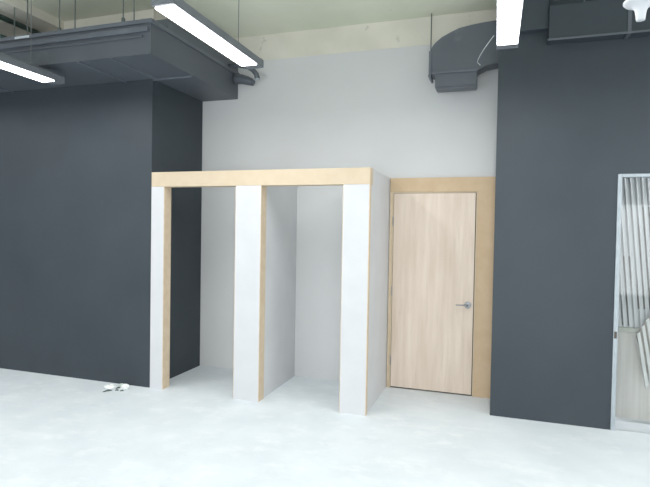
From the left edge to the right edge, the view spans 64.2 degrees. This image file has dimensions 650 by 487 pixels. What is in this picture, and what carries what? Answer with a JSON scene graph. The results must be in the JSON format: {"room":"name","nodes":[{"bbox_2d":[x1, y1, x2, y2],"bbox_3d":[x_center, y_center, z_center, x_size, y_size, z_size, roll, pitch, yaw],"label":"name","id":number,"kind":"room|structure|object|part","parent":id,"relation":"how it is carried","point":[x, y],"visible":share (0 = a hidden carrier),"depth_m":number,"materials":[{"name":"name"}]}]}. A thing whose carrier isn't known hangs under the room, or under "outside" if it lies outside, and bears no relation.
{"room":"studio","nodes":[
{"label":"studio","id":0,"kind":"room"},
{"bbox_2d":[0,79,202,387],"bbox_3d":[-4.099,-0.350,6.799,5.200,3.600,1.200,1,1,18],"label":"wall","id":1,"kind":"structure","parent":0,"point":[77,163],"depth_m":5.77,"materials":[{"name":"grey paint"}]},
{"bbox_2d":[64,9,202,41],"bbox_3d":[-4.064,-2.325,6.755,5.200,0.353,1.196,1,1,18],"label":"band","id":2,"kind":"object","parent":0,"point":[151,13],"visible":0.12,"depth_m":5.54,"materials":[{"name":"concrete"}]},
{"bbox_2d":[21,0,496,41],"bbox_3d":[-1.285,-2.420,2.071,13.700,0.150,12.350,1,1,18],"label":"ceiling","id":3,"kind":"structure","parent":0,"point":[256,17],"depth_m":5.36,"materials":[{"name":"beige paint"}]},
{"bbox_2d":[0,0,63,36],"bbox_3d":[-4.978,-2.352,1.683,1.430,0.093,9.000,1,1,18],"label":"beam","id":4,"kind":"structure","parent":3,"relation":"attached to","point":[42,21],"depth_m":5.50,"materials":[{"name":"concrete"}]},
{"bbox_2d":[0,14,40,33],"bbox_3d":[-4.507,-2.252,1.571,0.056,0.089,8.880,1,1,18],"label":"ceiling pipe","id":5,"kind":"object","parent":4,"relation":"attached to","point":[2,17],"visible":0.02,"depth_m":5.43,"materials":[{"name":"metal"}]},
{"bbox_2d":[0,0,64,84],"bbox_3d":[-2.841,-1.991,4.481,0.160,0.872,1.332,1,1,18],"label":"pendant lamp","id":6,"kind":"object","parent":3,"relation":"hanging from","point":[9,63],"visible":1,"depth_m":4.76,"materials":[{"name":"white"}]},
{"bbox_2d":[0,61,53,81],"bbox_3d":[-2.862,-1.560,4.449,0.144,0.012,1.190,1,1,18],"label":"diffuser","id":7,"kind":"object","parent":6,"relation":"attached to","point":[10,66],"depth_m":4.73,"materials":[{"name":"white plastic"}]},
{"bbox_2d":[0,0,239,101],"bbox_3d":[-3.973,-2.119,6.236,5.688,0.738,1.670,1,1,18],"label":"duct","id":8,"kind":"object","parent":3,"relation":"hanging from","point":[162,51],"visible":0.98,"depth_m":5.02,"materials":[{"name":"grey metal"}]},
{"bbox_3d":[-2.941,-2.213,5.121,0.011,0.463,0.011,1,1,-4],"label":"hanger rod","id":9,"kind":"part","parent":8,"relation":"part of","materials":[{"name":"grey metal"}]},
{"bbox_3d":[-2.382,-2.199,4.938,0.011,0.463,0.011,1,1,-4],"label":"hanger rod","id":10,"kind":"part","parent":8,"relation":"part of","materials":[{"name":"grey metal"}]},
{"bbox_3d":[-1.742,-2.183,4.727,0.011,0.463,0.011,1,1,-4],"label":"hanger rod","id":11,"kind":"part","parent":8,"relation":"part of","materials":[{"name":"grey metal"}]},
{"bbox_2d":[233,74,254,85],"bbox_3d":[-0.930,-1.896,6.002,0.252,0.150,0.110,1,1,18],"label":"pipe","id":12,"kind":"object","parent":8,"relation":"attached to","point":[237,78],"visible":1,"depth_m":5.97,"materials":[{"name":"grey metal"}]},
{"bbox_2d":[228,63,259,80],"bbox_3d":[-0.918,-1.960,5.910,0.370,0.198,0.064,1,1,10],"label":"pipe","id":13,"kind":"object","parent":8,"relation":"attached to","point":[231,65],"visible":0.84,"depth_m":5.88,"materials":[{"name":"metal"}]},
{"bbox_2d":[151,0,263,68],"bbox_3d":[-0.811,-1.942,3.882,0.160,0.872,1.332,1,1,18],"label":"pendant lamp","id":14,"kind":"object","parent":3,"relation":"hanging from","point":[180,12],"visible":1,"depth_m":3.72,"materials":[{"name":"white"}]},
{"bbox_2d":[428,13,498,92],"bbox_3d":[1.366,-1.945,5.140,0.681,0.854,0.310,1,1,18],"label":"duct","id":15,"kind":"object","parent":3,"relation":"hanging from","point":[453,65],"visible":0.99,"depth_m":5.01,"materials":[{"name":"grey metal"}]},
{"bbox_3d":[1.099,-2.056,5.373,0.011,0.653,0.011,2,2,41],"label":"hanger rod","id":16,"kind":"part","parent":15,"relation":"part of","materials":[{"name":"grey metal"}]},
{"bbox_2d":[477,0,523,64],"bbox_3d":[1.295,-1.904,3.752,0.263,0.872,2.282,1,1,14],"label":"pendant lamp","id":17,"kind":"object","parent":3,"relation":"hanging from","point":[509,12],"visible":1,"depth_m":3.44,"materials":[{"name":"white"}]},
{"bbox_2d":[497,0,522,45],"bbox_3d":[1.162,-1.464,3.263,0.144,0.012,1.190,1,1,18],"label":"diffuser","id":18,"kind":"object","parent":17,"relation":"attached to","point":[509,12],"depth_m":3.41,"materials":[{"name":"white plastic"}]},
{"bbox_2d":[520,0,649,44],"bbox_3d":[3.740,-2.003,3.934,4.400,0.601,0.141,1,1,18],"label":"duct","id":19,"kind":"object","parent":3,"relation":"hanging from","point":[598,20],"visible":0.77,"depth_m":4.40,"materials":[{"name":"grey metal"}]},
{"bbox_2d":[623,0,649,21],"bbox_3d":[1.646,-1.733,2.672,0.164,1.153,0.164,1,1,18],"label":"fitting","id":20,"kind":"object","parent":3,"relation":"hanging from","point":[640,7],"visible":1,"depth_m":2.67,"materials":[{"name":"white plastic"}]},
{"bbox_2d":[0,366,649,486],"bbox_3d":[-1.354,1.666,2.168,13.700,0.120,12.350,1,1,18],"label":"floor","id":21,"kind":"structure","parent":0,"point":[56,431],"depth_m":4.14,"materials":[{"name":"grey concrete"}]},
{"bbox_2d":[104,384,116,388],"bbox_3d":[-2.247,1.493,5.416,0.131,0.042,0.105,1,1,18],"label":"crumpled paper","id":22,"kind":"object","parent":21,"relation":"on","point":[111,386],"visible":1,"depth_m":5.39,"materials":[{"name":"white paper"}]},
{"bbox_2d":[120,384,128,389],"bbox_3d":[-2.082,1.490,5.396,0.095,0.055,0.085,1,1,18],"label":"crumpled paper","id":23,"kind":"object","parent":21,"relation":"on","point":[124,386],"visible":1,"depth_m":5.37,"materials":[{"name":"white paper"}]},
{"bbox_2d":[150,167,389,415],"bbox_3d":[-0.567,0.408,5.529,2.337,2.264,0.972,1,1,18],"label":"frame","id":24,"kind":"object","parent":21,"relation":"on","point":[266,200],"visible":1,"depth_m":5.11,"materials":[{"name":"white paint"}]},
{"bbox_3d":[-1.739,0.465,5.469,0.150,2.113,0.120,1,1,18],"label":"post","id":25,"kind":"part","parent":24,"relation":"part of","materials":[{"name":"white paint"}]},
{"bbox_3d":[-0.612,0.482,5.555,0.268,2.113,0.953,1,1,18],"label":"panel","id":26,"kind":"part","parent":24,"relation":"part of","materials":[{"name":"white paint"}]},
{"bbox_3d":[-0.577,-0.649,5.578,0.268,0.150,0.850,1,1,18],"label":"panel","id":27,"kind":"part","parent":24,"relation":"part of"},
{"bbox_3d":[0.423,0.508,5.215,0.243,2.113,0.953,1,1,18],"label":"panel","id":28,"kind":"part","parent":24,"relation":"part of","materials":[{"name":"white paint"}]},
{"bbox_3d":[0.458,-0.624,5.237,0.243,0.150,0.850,1,1,18],"label":"panel","id":29,"kind":"part","parent":24,"relation":"part of","materials":[{"name":"white paint"}]},
{"bbox_2d":[200,44,498,384],"bbox_3d":[0.143,-0.287,5.916,3.412,3.660,0.228,1,1,18],"label":"wall","id":30,"kind":"structure","parent":0,"point":[381,110],"depth_m":5.85,"materials":[{"name":"grey paint"}]},
{"bbox_2d":[386,192,392,386],"bbox_3d":[0.703,0.503,5.611,0.028,2.113,0.024,1,1,18],"label":"strip","id":31,"kind":"object","parent":30,"relation":"attached to","point":[391,193],"visible":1,"depth_m":5.60,"materials":[{"name":"beige wood"}]},
{"bbox_2d":[389,177,495,398],"bbox_3d":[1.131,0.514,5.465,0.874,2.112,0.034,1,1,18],"label":"door frame","id":32,"kind":"structure","parent":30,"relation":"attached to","point":[393,192],"depth_m":5.48,"materials":[{"name":"beige wood"}]},
{"bbox_2d":[390,193,476,395],"bbox_3d":[1.121,0.520,5.444,0.861,2.102,0.082,1,1,18],"label":"door","id":33,"kind":"structure","parent":32,"relation":"attached to","point":[434,234],"depth_m":5.45,"materials":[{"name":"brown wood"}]},
{"bbox_3d":[1.466,0.636,5.325,0.072,0.072,0.042,1,1,18],"label":"handle","id":34,"kind":"part","parent":33,"relation":"part of","materials":[{"name":"metal"}]},
{"bbox_2d":[204,9,496,62],"bbox_3d":[0.176,-2.263,5.867,3.412,0.293,0.232,1,1,18],"label":"beam","id":35,"kind":"structure","parent":0,"point":[414,31],"depth_m":5.67,"materials":[{"name":"concrete"}]},
{"bbox_2d":[490,0,649,429],"bbox_3d":[3.955,-0.333,4.375,4.788,3.953,0.770,1,1,18],"label":"wall","id":36,"kind":"structure","parent":0,"point":[572,118],"depth_m":4.59,"materials":[{"name":"grey paint"}]},
{"bbox_2d":[610,173,649,432],"bbox_3d":[3.227,0.528,4.248,1.532,2.212,0.076,1,1,18],"label":"window","id":37,"kind":"structure","parent":36,"relation":"in","point":[620,176],"depth_m":4.45,"materials":[{"name":"metal"}]},
{"bbox_3d":[2.516,0.511,4.484,0.034,2.212,0.072,1,1,18],"label":"frame","id":38,"kind":"part","parent":37,"relation":"part of","materials":[{"name":"metal"}]},
{"bbox_3d":[3.243,-0.564,4.225,1.458,0.027,0.072,1,1,18],"label":"head rail","id":39,"kind":"part","parent":37,"relation":"part of","materials":[{"name":"metal"}]},
{"bbox_2d":[615,178,649,420],"bbox_3d":[4.447,-0.323,4.276,3.792,3.953,0.150,1,1,18],"label":"wall","id":40,"kind":"structure","parent":0,"point":[632,397],"depth_m":4.76,"materials":[{"name":"white paint"}]},
{"bbox_2d":[618,327,640,332],"bbox_3d":[4.400,0.832,4.220,3.792,0.045,0.025,1,1,18],"label":"sill","id":41,"kind":"structure","parent":40,"relation":"attached to","point":[620,329],"depth_m":4.74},
{"bbox_2d":[621,207,649,325],"bbox_3d":[3.245,0.221,4.607,1.055,1.090,0.012,1,1,18],"label":"window","id":42,"kind":"structure","parent":40,"relation":"in","point":[642,207],"depth_m":4.72,"materials":[{"name":"clear glass"}]},
{"bbox_2d":[618,177,649,327],"bbox_3d":[3.323,-0.171,4.537,1.632,1.900,0.058,1,1,18],"label":"vertical blind","id":43,"kind":"object","parent":42,"relation":"attached to","point":[626,179],"visible":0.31,"depth_m":4.71,"materials":[{"name":"fabric"}]},
{"bbox_2d":[636,316,649,387],"bbox_3d":[2.963,0.916,4.625,0.320,1.050,0.042,1,1,18],"label":"board","id":44,"kind":"object","parent":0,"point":[643,336],"visible":1,"depth_m":4.64,"materials":[{"name":"beige cardboard"}]}
]}

